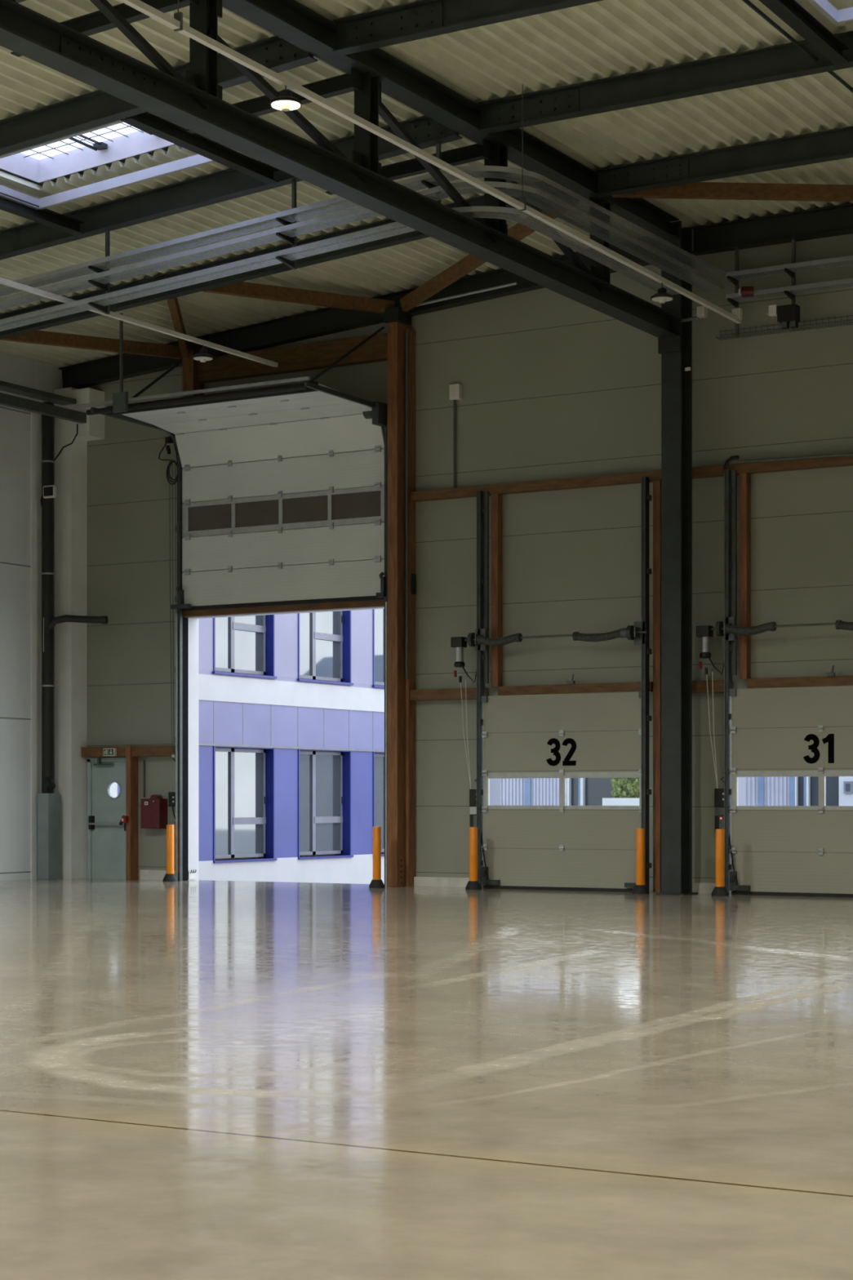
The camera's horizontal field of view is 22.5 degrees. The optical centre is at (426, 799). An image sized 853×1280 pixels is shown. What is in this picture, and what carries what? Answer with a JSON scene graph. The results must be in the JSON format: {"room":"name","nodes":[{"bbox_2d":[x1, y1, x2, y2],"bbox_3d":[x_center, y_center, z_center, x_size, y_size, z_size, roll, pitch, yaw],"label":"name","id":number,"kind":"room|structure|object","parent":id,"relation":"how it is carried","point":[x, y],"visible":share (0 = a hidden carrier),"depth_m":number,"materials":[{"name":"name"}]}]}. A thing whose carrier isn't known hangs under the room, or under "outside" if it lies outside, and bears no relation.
{"room":"warehouse interior","nodes":[
{"label":"warehouse interior","id":0,"kind":"room"},
{"bbox_2d":[0,351,34,880],"bbox_3d":[-17.383,-3.170,19.773,0.300,9.100,40.800,0,0,31],"label":"wall","id":1,"kind":"structure","parent":0,"point":[15,424],"depth_m":36.80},
{"bbox_2d":[31,413,36,879],"bbox_3d":[-6.844,-2.670,37.205,0.060,8.100,0.140,0,0,31],"label":"trim","id":2,"kind":"structure","parent":1,"relation":"attached to","point":[33,416],"depth_m":37.18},
{"bbox_2d":[41,401,55,793],"bbox_3d":[-6.577,-3.420,37.221,0.222,7.000,0.352,0,0,-22],"label":"downpipe","id":3,"kind":"object","parent":1,"relation":"attached to","point":[48,785],"visible":0.98,"depth_m":37.20,"materials":[{"name":"metal"}]},
{"bbox_2d":[48,614,107,630],"bbox_3d":[-6.104,-2.997,37.150,1.160,0.445,0.162,0,0,11],"label":"pipe","id":4,"kind":"object","parent":3,"relation":"attached to","point":[66,618],"visible":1,"depth_m":37.11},
{"bbox_2d":[34,360,62,793],"bbox_3d":[-6.668,-3.170,37.833,0.240,9.100,1.200,0,0,31],"label":"column","id":5,"kind":"structure","parent":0,"point":[47,377],"depth_m":37.47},
{"bbox_2d":[0,144,182,186],"bbox_3d":[-0.195,-8.339,10.240,39.790,0.861,42.000,0,0,31],"label":"ceiling","id":6,"kind":"structure","parent":0,"point":[166,148],"depth_m":28.43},
{"bbox_2d":[0,111,229,209],"bbox_3d":[-4.278,-8.271,26.764,3.150,0.899,1.880,0,0,31],"label":"skylight","id":7,"kind":"object","parent":6,"relation":"attached to","point":[117,140],"visible":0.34,"depth_m":27.71,"materials":[{"name":"glass"}]},
{"bbox_2d":[807,0,852,24],"bbox_3d":[5.109,-8.623,21.176,2.920,0.775,1.880,0,0,31],"label":"skylight","id":8,"kind":"object","parent":6,"relation":"attached to","point":[835,15],"visible":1,"depth_m":22.54,"materials":[{"name":"glass"}]},
{"bbox_2d":[0,878,852,1279],"bbox_3d":[-0.234,1.480,10.263,39.500,0.200,42.000,0,0,31],"label":"floor","id":9,"kind":"structure","parent":0,"point":[200,1079],"depth_m":10.38,"materials":[{"name":"concrete"}]},
{"bbox_2d":[36,793,59,879],"bbox_3d":[-6.617,0.632,37.234,0.340,1.496,0.379,0,0,31],"label":"guard","id":10,"kind":"object","parent":9,"relation":"on","point":[47,804],"visible":1,"depth_m":37.09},
{"bbox_2d":[54,386,86,879],"bbox_3d":[-6.270,-2.920,37.701,0.380,8.600,0.420,0,0,31],"label":"pillar","id":11,"kind":"structure","parent":9,"relation":"on","point":[70,465],"depth_m":37.55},
{"bbox_2d":[71,387,104,440],"bbox_3d":[-5.934,-6.755,37.501,0.400,0.830,0.420,0,0,31],"label":"bulkhead","id":12,"kind":"object","parent":11,"relation":"attached to","point":[94,428],"visible":0.86,"depth_m":37.36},
{"bbox_2d":[0,392,86,423],"bbox_3d":[-10.541,-6.619,30.131,0.658,1.050,17.000,0,0,31],"label":"channel","id":13,"kind":"object","parent":12,"relation":"attached to","point":[6,400],"visible":0.9,"depth_m":36.27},
{"bbox_2d":[0,380,75,405],"bbox_3d":[-10.551,-6.940,30.078,0.300,0.080,16.900,0,0,31],"label":"cable tray","id":14,"kind":"object","parent":13,"relation":"attached to","point":[4,386],"visible":1,"depth_m":36.49,"materials":[{"name":"metal"}]},
{"bbox_2d":[125,745,137,879],"bbox_3d":[-5.110,0.220,37.127,0.100,2.320,0.220,0,0,31],"label":"timber post","id":15,"kind":"object","parent":9,"relation":"on","point":[131,762],"visible":1,"depth_m":37.06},
{"bbox_2d":[162,824,177,881],"bbox_3d":[-4.347,0.899,36.277,0.250,0.962,0.250,0,0,31],"label":"bollard","id":16,"kind":"object","parent":9,"relation":"on","point":[170,876],"visible":1,"depth_m":36.22,"materials":[{"name":"orange plastic"}]},
{"bbox_2d":[368,826,384,888],"bbox_3d":[-0.781,0.899,33.631,0.250,0.962,0.250,0,0,31],"label":"bollard","id":17,"kind":"object","parent":9,"relation":"on","point":[376,882],"visible":1,"depth_m":33.57,"materials":[{"name":"orange plastic"}]},
{"bbox_2d":[383,306,412,886],"bbox_3d":[-0.438,-3.220,34.184,0.280,9.200,0.500,0,0,31],"label":"timber post","id":18,"kind":"object","parent":9,"relation":"on","point":[397,321],"visible":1,"depth_m":34.02,"materials":[{"name":"wood"}]},
{"bbox_2d":[203,281,394,314],"bbox_3d":[-1.940,-7.814,33.204,3.425,0.298,0.120,0,0,-35],"label":"brace","id":19,"kind":"object","parent":18,"relation":"attached to","point":[244,289],"visible":0.8,"depth_m":33.17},
{"bbox_2d":[404,330,408,679],"bbox_3d":[-0.316,-4.695,34.076,0.050,5.550,0.050,0,0,31],"label":"conduit pipe","id":20,"kind":"object","parent":18,"relation":"attached to","point":[406,331],"visible":1,"depth_m":34.06,"materials":[{"name":"metal"}]},
{"bbox_2d":[405,328,415,886],"bbox_3d":[-0.255,-3.070,34.237,0.060,8.900,0.220,0,0,31],"label":"batten","id":21,"kind":"object","parent":18,"relation":"attached to","point":[411,682],"visible":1,"depth_m":34.19,"materials":[{"name":"wood"}]},
{"bbox_2d":[400,200,580,311],"bbox_3d":[0.831,-8.040,31.555,0.120,0.524,5.611,0,0,-25],"label":"brace","id":22,"kind":"object","parent":18,"relation":"attached to","point":[469,263],"visible":0.57,"depth_m":32.41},
{"bbox_2d":[415,281,517,306],"bbox_3d":[0.513,-7.886,33.466,2.035,0.185,0.044,0,0,31],"label":"beam","id":23,"kind":"structure","parent":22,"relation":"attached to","point":[512,283],"depth_m":33.37,"materials":[{"name":"metal"}]},
{"bbox_2d":[465,826,481,889],"bbox_3d":[0.726,0.899,33.025,0.250,0.962,0.250,0,0,31],"label":"bollard","id":24,"kind":"object","parent":9,"relation":"on","point":[473,884],"visible":1,"depth_m":32.97,"materials":[{"name":"orange plastic"}]},
{"bbox_2d":[476,490,488,888],"bbox_3d":[0.876,-1.720,33.395,0.145,6.200,0.190,0,0,31],"label":"door track","id":25,"kind":"object","parent":9,"relation":"on","point":[482,497],"visible":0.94,"depth_m":33.33,"materials":[{"name":"metal"}]},
{"bbox_2d":[631,828,648,893],"bbox_3d":[3.153,0.899,31.522,0.250,0.962,0.250,0,0,31],"label":"bollard","id":26,"kind":"object","parent":9,"relation":"on","point":[640,887],"visible":1,"depth_m":31.47,"materials":[{"name":"orange plastic"}]},
{"bbox_2d":[640,476,651,892],"bbox_3d":[3.280,-1.720,31.965,0.100,6.200,0.190,0,0,31],"label":"door track","id":27,"kind":"object","parent":9,"relation":"on","point":[646,497],"visible":0.9,"depth_m":31.90,"materials":[{"name":"metal"}]},
{"bbox_2d":[464,621,647,651],"bbox_3d":[1.939,-2.495,32.576,3.110,0.340,0.230,0,0,31],"label":"shaft","id":28,"kind":"object","parent":27,"relation":"attached to","point":[631,632],"visible":1,"depth_m":32.35,"materials":[{"name":"metal"}]},
{"bbox_2d":[450,636,476,682],"bbox_3d":[0.593,-2.186,33.383,0.391,0.719,0.200,0,0,31],"label":"operator","id":29,"kind":"object","parent":28,"relation":"attached to","point":[459,642],"visible":1,"depth_m":33.37,"materials":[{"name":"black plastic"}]},
{"bbox_2d":[480,691,640,892],"bbox_3d":[2.055,-0.120,32.624,2.810,3.000,0.190,0,0,31],"label":"door","id":30,"kind":"structure","parent":27,"relation":"attached to","point":[562,847],"depth_m":32.65,"materials":[{"name":"beige metal"}]},
{"bbox_2d":[656,221,697,895],"bbox_3d":[3.707,-3.520,31.327,0.525,9.800,0.530,0,0,31],"label":"steel column","id":31,"kind":"structure","parent":9,"relation":"on","point":[676,352],"depth_m":31.22,"materials":[{"name":"black metal"}]},
{"bbox_2d":[711,828,728,896],"bbox_3d":[4.235,0.899,30.855,0.250,0.962,0.250,0,0,31],"label":"bollard","id":32,"kind":"object","parent":9,"relation":"on","point":[720,890],"visible":1,"depth_m":30.80,"materials":[{"name":"orange plastic"}]},
{"bbox_2d":[724,469,737,894],"bbox_3d":[4.442,-1.720,31.273,0.145,6.200,0.190,0,0,31],"label":"door track","id":33,"kind":"object","parent":9,"relation":"on","point":[730,476],"visible":0.94,"depth_m":31.22,"materials":[{"name":"metal"}]},
{"bbox_2d":[728,685,852,897],"bbox_3d":[5.621,-0.120,30.501,2.810,3.000,0.190,0,0,31],"label":"door","id":34,"kind":"structure","parent":33,"relation":"attached to","point":[790,851],"depth_m":30.75,"materials":[{"name":"beige metal"}]},
{"bbox_2d":[0,0,852,367],"bbox_3d":[-0.195,-8.082,10.240,39.790,0.946,42.000,0,0,31],"label":"ceiling","id":35,"kind":"structure","parent":0,"point":[605,38],"depth_m":26.77,"materials":[{"name":"metal"}]},
{"bbox_2d":[0,277,277,367],"bbox_3d":[-12.193,-7.273,16.858,0.316,1.540,38.500,0,0,31],"label":"light trunking","id":36,"kind":"object","parent":35,"relation":"hanging from","point":[2,281],"depth_m":30.90,"materials":[{"name":"white metal"}]},
{"bbox_2d":[0,0,679,337],"bbox_3d":[-6.814,-7.593,13.773,0.300,1.705,40.500,0,0,31],"label":"roof truss","id":37,"kind":"object","parent":35,"relation":"attached to","point":[194,102],"visible":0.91,"depth_m":23.88,"materials":[{"name":"metal"}]},
{"bbox_2d":[10,0,189,57],"bbox_3d":[-3.380,-8.060,22.144,2.349,0.290,0.120,0,0,31],"label":"strut","id":38,"kind":"object","parent":37,"relation":"attached to","point":[93,23],"visible":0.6,"depth_m":22.05,"materials":[{"name":"metal"}]},
{"bbox_2d":[0,35,317,155],"bbox_3d":[-6.336,-7.871,26.464,11.864,1.168,0.170,0,0,31],"label":"roof purlin","id":39,"kind":"structure","parent":37,"relation":"attached to","point":[98,108],"depth_m":24.97,"materials":[{"name":"paint"}]},
{"bbox_2d":[0,191,84,235],"bbox_3d":[-5.492,-7.774,27.823,0.160,0.160,3.000,0,0,31],"label":"beam","id":40,"kind":"structure","parent":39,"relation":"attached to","point":[45,216],"depth_m":28.46,"materials":[{"name":"metal"}]},
{"bbox_2d":[120,111,278,184],"bbox_3d":[-2.734,-7.998,26.182,0.160,0.160,3.000,0,0,31],"label":"beam","id":41,"kind":"structure","parent":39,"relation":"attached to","point":[147,122],"depth_m":26.14,"materials":[{"name":"metal"}]},
{"bbox_2d":[0,115,462,260],"bbox_3d":[-4.699,-7.871,29.214,11.864,1.168,0.170,0,0,31],"label":"roof purlin","id":42,"kind":"structure","parent":37,"relation":"attached to","point":[229,184],"depth_m":28.39,"materials":[{"name":"paint"}]},
{"bbox_2d":[88,230,109,314],"bbox_3d":[-4.420,-7.156,28.863,0.045,1.130,0.402,0,0,31],"label":"hanger","id":43,"kind":"object","parent":42,"relation":"hanging from","point":[105,287],"visible":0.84,"depth_m":28.93,"materials":[{"name":"metal"}]},
{"bbox_2d":[275,181,296,269],"bbox_3d":[-1.790,-7.373,27.297,0.045,1.124,0.402,0,0,31],"label":"hanger","id":44,"kind":"object","parent":42,"relation":"hanging from","point":[291,264],"visible":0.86,"depth_m":27.38,"materials":[{"name":"metal"}]},
{"bbox_2d":[0,206,679,331],"bbox_3d":[-2.659,-6.738,30.604,11.524,0.842,5.124,0,0,31],"label":"cable tray","id":45,"kind":"object","parent":44,"relation":"hanging from","point":[479,214],"visible":0.66,"depth_m":27.61,"materials":[{"name":"metal"}]},
{"bbox_2d":[0,181,724,310],"bbox_3d":[-2.301,-7.048,31.206,11.524,0.863,6.524,0,0,31],"label":"cable tray","id":46,"kind":"object","parent":44,"relation":"hanging from","point":[460,185],"visible":0.68,"depth_m":27.84,"materials":[{"name":"metal"}]},
{"bbox_2d":[0,165,724,296],"bbox_3d":[-2.301,-7.243,31.206,11.524,0.873,6.524,0,0,31],"label":"cable tray","id":47,"kind":"object","parent":44,"relation":"hanging from","point":[469,169],"visible":0.82,"depth_m":27.79,"materials":[{"name":"metal"}]},
{"bbox_2d":[185,73,354,133],"bbox_3d":[-1.820,-8.060,24.765,2.349,0.290,0.120,0,0,31],"label":"strut","id":48,"kind":"object","parent":37,"relation":"attached to","point":[340,84],"visible":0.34,"depth_m":24.43,"materials":[{"name":"metal"}]},
{"bbox_2d":[0,181,579,338],"bbox_3d":[-3.063,-7.871,31.964,11.864,1.168,0.170,0,0,31],"label":"roof purlin","id":49,"kind":"structure","parent":37,"relation":"attached to","point":[477,201],"depth_m":31.84,"materials":[{"name":"paint"}]},
{"bbox_2d":[0,330,182,359],"bbox_3d":[-5.489,-7.527,35.258,3.293,0.291,0.120,0,0,-36],"label":"brace","id":50,"kind":"object","parent":49,"relation":"attached to","point":[39,337],"visible":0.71,"depth_m":35.22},
{"bbox_2d":[166,297,189,357],"bbox_3d":[-3.985,-7.650,34.363,0.120,0.339,3.630,0,0,-3],"label":"brace","id":51,"kind":"object","parent":49,"relation":"attached to","point":[173,304],"visible":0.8,"depth_m":34.04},
{"bbox_2d":[119,312,123,392],"bbox_3d":[-4.855,-7.103,34.020,0.040,1.272,0.040,0,0,31],"label":"rod","id":52,"kind":"object","parent":51,"relation":"hanging from","point":[121,322],"visible":1,"depth_m":34.01,"materials":[{"name":"metal"}]},
{"bbox_2d":[112,391,128,413],"bbox_3d":[-4.871,-6.325,34.029,0.260,0.310,0.060,0,0,31],"label":"plate","id":53,"kind":"object","parent":52,"relation":"hanging from","point":[120,400],"visible":1,"depth_m":33.99,"materials":[{"name":"metal"}]},
{"bbox_2d":[325,143,484,195],"bbox_3d":[-0.285,-8.060,27.343,2.349,0.290,0.120,0,0,31],"label":"strut","id":54,"kind":"object","parent":37,"relation":"attached to","point":[473,153],"visible":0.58,"depth_m":27.14,"materials":[{"name":"metal"}]},
{"bbox_2d":[333,0,603,55],"bbox_3d":[10.515,-8.290,16.434,26.740,0.340,0.170,0,0,31],"label":"roof purlin","id":55,"kind":"structure","parent":37,"relation":"attached to","point":[421,19],"depth_m":22.66,"materials":[{"name":"paint"}]},
{"bbox_2d":[742,0,852,92],"bbox_3d":[2.712,-8.240,21.078,0.044,0.038,12.600,0,0,31],"label":"rod","id":56,"kind":"object","parent":55,"relation":"attached to","point":[748,2],"visible":1,"depth_m":23.13,"materials":[{"name":"paint"}]},
{"bbox_2d":[477,31,852,134],"bbox_3d":[12.152,-8.290,19.184,26.740,0.340,0.170,0,0,31],"label":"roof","id":57,"kind":"structure","parent":37,"relation":"attached to","point":[787,60],"depth_m":24.79,"materials":[{"name":"paint"}]},
{"bbox_2d":[759,0,848,65],"bbox_3d":[3.814,-8.190,22.284,0.160,0.160,3.000,0,0,31],"label":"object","id":58,"kind":"structure","parent":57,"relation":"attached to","point":[791,12],"depth_m":22.66,"materials":[{"name":"metal"}]},
{"bbox_2d":[594,125,852,197],"bbox_3d":[13.788,-8.290,21.934,26.740,0.340,0.170,0,0,31],"label":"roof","id":59,"kind":"structure","parent":37,"relation":"attached to","point":[833,144],"depth_m":27.80,"materials":[{"name":"paint"}]},
{"bbox_2d":[612,182,852,201],"bbox_3d":[5.256,-8.210,28.921,5.517,0.200,0.120,0,0,-4],"label":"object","id":60,"kind":"structure","parent":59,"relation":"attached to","point":[698,190],"depth_m":28.81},
{"bbox_2d":[57,235,661,388],"bbox_3d":[-1.329,-7.854,34.818,11.926,1.212,0.200,0,0,31],"label":"beam","id":61,"kind":"structure","parent":35,"relation":"attached to","point":[327,321],"depth_m":35.20,"materials":[{"name":"metal"}]},
{"bbox_2d":[118,0,742,323],"bbox_3d":[-5.683,-7.571,13.856,0.316,1.798,40.001,0,0,31],"label":"light trunking","id":62,"kind":"object","parent":35,"relation":"hanging from","point":[175,23],"depth_m":22.69,"materials":[{"name":"white metal"}]},
{"bbox_2d":[692,203,852,255],"bbox_3d":[15.471,-8.270,24.819,26.800,0.380,0.200,0,0,31],"label":"beam","id":63,"kind":"structure","parent":35,"relation":"attached to","point":[833,220],"depth_m":31.02,"materials":[{"name":"metal"}]},
{"bbox_2d":[727,247,738,337],"bbox_3d":[4.467,-7.445,31.172,0.045,1.350,0.342,0,0,31],"label":"hanger","id":64,"kind":"object","parent":63,"relation":"hanging from","point":[735,282],"visible":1,"depth_m":31.27,"materials":[{"name":"metal"}]},
{"bbox_2d":[715,315,852,340],"bbox_3d":[7.899,-6.847,29.308,8.405,0.146,0.161,0,0,31],"label":"cable tray","id":65,"kind":"object","parent":64,"relation":"attached to","point":[847,316],"visible":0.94,"depth_m":30.93,"materials":[{"name":"metal"}]},
{"bbox_2d":[725,278,852,302],"bbox_3d":[7.919,-7.308,29.093,8.150,0.064,0.268,0,0,31],"label":"cable tray","id":66,"kind":"object","parent":64,"relation":"hanging from","point":[842,283],"visible":1,"depth_m":30.60,"materials":[{"name":"metal"}]},
{"bbox_2d":[725,255,852,279],"bbox_3d":[7.919,-7.628,29.093,8.150,0.064,0.268,0,0,31],"label":"cable tray","id":67,"kind":"object","parent":64,"relation":"hanging from","point":[833,262],"visible":1,"depth_m":30.62,"materials":[{"name":"metal"}]},
{"bbox_2d":[784,236,795,330],"bbox_3d":[5.219,-7.445,30.725,0.045,1.350,0.342,0,0,31],"label":"hanger","id":68,"kind":"object","parent":63,"relation":"hanging from","point":[791,273],"visible":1,"depth_m":30.83,"materials":[{"name":"metal"}]},
{"bbox_2d":[777,303,799,329],"bbox_3d":[5.181,-6.893,30.573,0.303,0.340,0.218,0,0,31],"label":"floodlight","id":69,"kind":"object","parent":68,"relation":"hanging from","point":[787,314],"visible":1,"depth_m":30.51,"materials":[{"name":"black plastic"}]},
{"bbox_2d":[78,202,852,891],"bbox_3d":[10.430,-3.595,28.180,39.500,9.950,0.300,0,0,31],"label":"wall","id":70,"kind":"structure","parent":0,"point":[555,386],"depth_m":33.02,"materials":[{"name":"metal"}]},
{"bbox_2d":[87,757,125,879],"bbox_3d":[-5.534,0.295,37.481,0.990,2.170,0.245,0,0,31],"label":"door","id":71,"kind":"structure","parent":70,"relation":"in","point":[106,832],"depth_m":37.52,"materials":[{"name":"grey metal"}]},
{"bbox_2d":[81,745,175,757],"bbox_3d":[-5.134,-0.840,37.165,2.080,0.180,0.180,0,0,31],"label":"rail","id":72,"kind":"object","parent":70,"relation":"attached to","point":[136,751],"visible":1,"depth_m":37.00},
{"bbox_2d":[90,407,188,880],"bbox_3d":[-4.747,-2.463,35.532,0.115,7.705,2.590,0,0,31],"label":"door track","id":73,"kind":"object","parent":70,"relation":"attached to","point":[181,668],"visible":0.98,"depth_m":36.38,"materials":[{"name":"metal"}]},
{"bbox_2d":[75,376,310,415],"bbox_3d":[-3.679,-6.301,33.459,4.510,0.168,0.150,0,0,31],"label":"crossbar","id":74,"kind":"object","parent":73,"relation":"attached to","point":[296,387],"visible":1,"depth_m":33.28,"materials":[{"name":"metal"}]},
{"bbox_2d":[106,381,385,610],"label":"door","id":75,"kind":"structure","parent":73,"relation":"attached to","point":[297,434],"depth_m":35.19,"materials":[{"name":"metal"}]},
{"bbox_2d":[140,794,167,828],"bbox_3d":[-4.702,0.200,36.862,0.412,0.583,0.257,0,0,31],"label":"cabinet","id":76,"kind":"object","parent":70,"relation":"attached to","point":[153,810],"visible":0.94,"depth_m":36.77,"materials":[{"name":"red metal"}]},
{"bbox_2d":[139,869,175,879],"bbox_3d":[-4.575,1.295,36.902,0.890,0.170,0.060,0,0,31],"label":"baseboard","id":77,"kind":"structure","parent":70,"relation":"attached to","point":[144,874],"depth_m":36.97,"materials":[{"name":"concrete"}]},
{"bbox_2d":[182,350,203,397],"bbox_3d":[-3.975,-7.070,36.405,0.230,1.100,0.300,0,0,31],"label":"timber post","id":78,"kind":"object","parent":70,"relation":"attached to","point":[189,366],"visible":0.32,"depth_m":36.28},
{"bbox_2d":[188,617,198,880],"bbox_3d":[-4.021,-0.880,36.793,0.014,4.520,0.320,0,0,31],"label":"trim","id":79,"kind":"structure","parent":70,"relation":"attached to","point":[193,622],"depth_m":36.81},
{"bbox_2d":[182,600,384,617],"bbox_3d":[-2.375,-3.230,35.534,4.130,0.220,0.200,0,0,31],"label":"seal","id":80,"kind":"object","parent":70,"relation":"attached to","point":[371,603],"visible":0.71,"depth_m":35.42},
{"bbox_2d":[195,607,384,618],"bbox_3d":[-2.257,-3.134,35.732,4.130,0.012,0.300,0,0,31],"label":"trim","id":81,"kind":"structure","parent":70,"relation":"attached to","point":[376,607],"depth_m":35.72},
{"bbox_2d":[197,333,386,383],"bbox_3d":[-2.230,-7.300,35.436,4.120,0.400,0.180,0,0,31],"label":"beam","id":82,"kind":"structure","parent":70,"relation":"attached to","point":[320,355],"depth_m":35.30,"materials":[{"name":"wood"}]},
{"bbox_2d":[304,381,386,886],"bbox_3d":[-1.134,-2.463,33.381,0.115,7.705,2.590,0,0,31],"label":"door track","id":83,"kind":"object","parent":70,"relation":"attached to","point":[308,384],"visible":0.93,"depth_m":34.21,"materials":[{"name":"metal"}]},
{"bbox_2d":[362,401,386,426],"bbox_3d":[-0.798,-6.155,34.194,0.350,0.370,0.450,0,0,31],"label":"drum","id":84,"kind":"object","parent":83,"relation":"attached to","point":[378,415],"visible":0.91,"depth_m":34.00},
{"bbox_2d":[413,876,469,887],"bbox_3d":[0.353,1.305,33.968,1.340,0.150,0.060,0,0,31],"label":"baseboard","id":85,"kind":"structure","parent":70,"relation":"attached to","point":[418,881],"depth_m":34.02,"materials":[{"name":"concrete"}]},
{"bbox_2d":[409,688,488,701],"bbox_3d":[0.357,-1.675,33.897,1.340,0.170,0.180,0,0,31],"label":"rail","id":86,"kind":"object","parent":70,"relation":"attached to","point":[451,693],"visible":1,"depth_m":33.83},
{"bbox_2d":[448,383,462,488],"bbox_3d":[0.463,-5.730,33.880,0.183,1.697,0.100,0,0,31],"label":"conduit","id":87,"kind":"object","parent":70,"relation":"attached to","point":[455,390],"visible":1,"depth_m":33.88,"materials":[{"name":"metal"}]},
{"bbox_2d":[489,778,501,805],"bbox_3d":[1.039,-0.105,33.665,0.010,2.970,0.520,0,0,31],"label":"trim","id":88,"kind":"structure","parent":70,"relation":"attached to","point":[495,784],"depth_m":33.74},
{"bbox_2d":[491,493,502,687],"bbox_3d":[1.101,-3.275,33.465,0.120,3.010,0.160,0,0,31],"label":"door frame","id":89,"kind":"structure","parent":70,"relation":"attached to","point":[496,499],"depth_m":33.41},
{"bbox_2d":[409,464,724,502],"bbox_3d":[2.101,-4.850,32.858,5.400,0.140,0.180,0,0,31],"label":"beam","id":90,"kind":"structure","parent":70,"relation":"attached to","point":[716,470],"depth_m":32.82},
{"bbox_2d":[497,681,653,695],"bbox_3d":[2.282,-1.695,32.751,2.620,0.150,0.180,0,0,31],"label":"rail","id":91,"kind":"object","parent":70,"relation":"attached to","point":[615,686],"visible":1,"depth_m":32.68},
{"bbox_2d":[653,480,661,892],"bbox_3d":[3.481,-1.700,32.048,0.120,6.160,0.160,0,0,31],"label":"door frame post","id":92,"kind":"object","parent":70,"relation":"attached to","point":[657,483],"depth_m":31.98,"materials":[{"name":"wood"}]},
{"bbox_2d":[692,680,733,693],"bbox_3d":[4.009,-1.675,31.723,1.080,0.170,0.180,0,0,31],"label":"rail","id":93,"kind":"object","parent":70,"relation":"attached to","point":[698,686],"visible":0.55,"depth_m":31.54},
{"bbox_2d":[714,777,737,884],"bbox_3d":[4.456,0.428,31.398,0.253,1.669,0.552,0,0,-32],"label":"control box","id":94,"kind":"object","parent":70,"relation":"attached to","point":[718,793],"visible":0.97,"depth_m":31.45,"materials":[{"name":"black plastic"}]},
{"bbox_2d":[739,472,751,679],"bbox_3d":[4.667,-3.275,31.343,0.120,3.010,0.160,0,0,31],"label":"door frame","id":95,"kind":"structure","parent":70,"relation":"attached to","point":[744,477],"depth_m":31.27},
{"bbox_2d":[728,455,852,475],"bbox_3d":[7.996,-4.850,29.350,8.280,0.140,0.180,0,0,31],"label":"rail","id":96,"kind":"object","parent":70,"relation":"attached to","point":[828,462],"visible":1,"depth_m":30.90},
{"bbox_2d":[737,453,852,463],"bbox_3d":[5.509,-4.912,30.643,2.229,0.083,0.044,0,0,31],"label":"conduit pipe","id":97,"kind":"object","parent":96,"relation":"attached to","point":[842,454],"visible":1,"depth_m":30.75,"materials":[{"name":"metal"}]},
{"bbox_2d":[746,675,852,688],"bbox_3d":[5.848,-1.695,30.628,2.620,0.150,0.180,0,0,31],"label":"rail","id":98,"kind":"object","parent":70,"relation":"attached to","point":[826,681],"visible":1,"depth_m":30.80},
{"bbox_3d":[27.132,2.030,65.137,140.000,0.300,80.300,0,0,31],"label":"ground","id":99,"kind":"structure","parent":0,"visible":0},
{"bbox_2d":[109,608,384,884],"bbox_3d":[-5.888,-2.170,47.726,8.060,8.100,12.000,0,0,31],"label":"office building","id":100,"kind":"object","parent":99,"relation":"on","point":[291,706],"visible":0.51,"depth_m":45.11,"materials":[{"name":"purple paint"}]},
{"bbox_2d":[501,777,615,805],"bbox_3d":[4.662,-0.770,67.573,5.030,5.300,5.100,0,0,31],"label":"building","id":101,"kind":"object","parent":99,"relation":"on","point":[517,791],"visible":0.18,"depth_m":65.23,"materials":[{"name":"grey metal"}]},
{"bbox_2d":[585,777,615,805],"bbox_3d":[5.291,-0.670,64.638,0.948,5.100,0.300,0,0,31],"label":"shutter","id":102,"kind":"object","parent":101,"relation":"hanging from","point":[597,789],"depth_m":64.55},
{"bbox_2d":[602,798,639,805],"bbox_3d":[6.367,0.911,62.543,2.619,1.939,0.200,0,0,31],"label":"wall","id":103,"kind":"structure","parent":99,"relation":"on","point":[606,802],"depth_m":62.82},
{"bbox_2d":[609,777,639,798],"bbox_3d":[6.651,-0.513,63.140,2.508,1.786,1.083,0,0,31],"label":"hedge","id":104,"kind":"object","parent":99,"relation":"on","point":[624,788],"visible":0.21,"depth_m":63.22,"materials":[{"name":"green plant"}]},
{"bbox_2d":[746,776,839,805],"bbox_3d":[11.441,-0.770,63.538,3.588,5.300,5.100,0,0,31],"label":"building","id":105,"kind":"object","parent":99,"relation":"on","point":[795,790],"visible":0.05,"depth_m":61.26,"materials":[{"name":"grey metal"}]},
{"bbox_2d":[810,776,839,805],"bbox_3d":[11.448,-0.670,60.973,0.952,5.100,0.300,0,0,31],"label":"shutter","id":106,"kind":"object","parent":105,"relation":"hanging from","point":[832,782],"depth_m":60.81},
{"bbox_2d":[839,776,852,805],"bbox_3d":[16.970,-1.470,60.072,9.300,6.700,6.000,0,0,31],"label":"house","id":107,"kind":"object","parent":99,"relation":"on","point":[846,783],"visible":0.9,"depth_m":60.01,"materials":[{"name":"white"}]},
{"bbox_3d":[6.846,-1.720,29.842,0.100,6.200,0.190,0,0,31],"label":"door track","id":108,"kind":"object","parent":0,"visible":0},
{"bbox_2d":[711,617,852,640],"bbox_3d":[5.505,-2.495,30.454,3.110,0.340,0.230,0,0,31],"label":"shaft","id":109,"kind":"object","parent":108,"relation":"attached to","point":[721,628],"visible":1,"depth_m":30.89,"materials":[{"name":"metal"}]},
{"bbox_2d":[696,625,724,674],"bbox_3d":[4.159,-2.186,31.261,0.391,0.719,0.200,0,0,31],"label":"operator","id":110,"kind":"object","parent":109,"relation":"attached to","point":[705,633],"visible":1,"depth_m":31.24,"materials":[{"name":"black plastic"}]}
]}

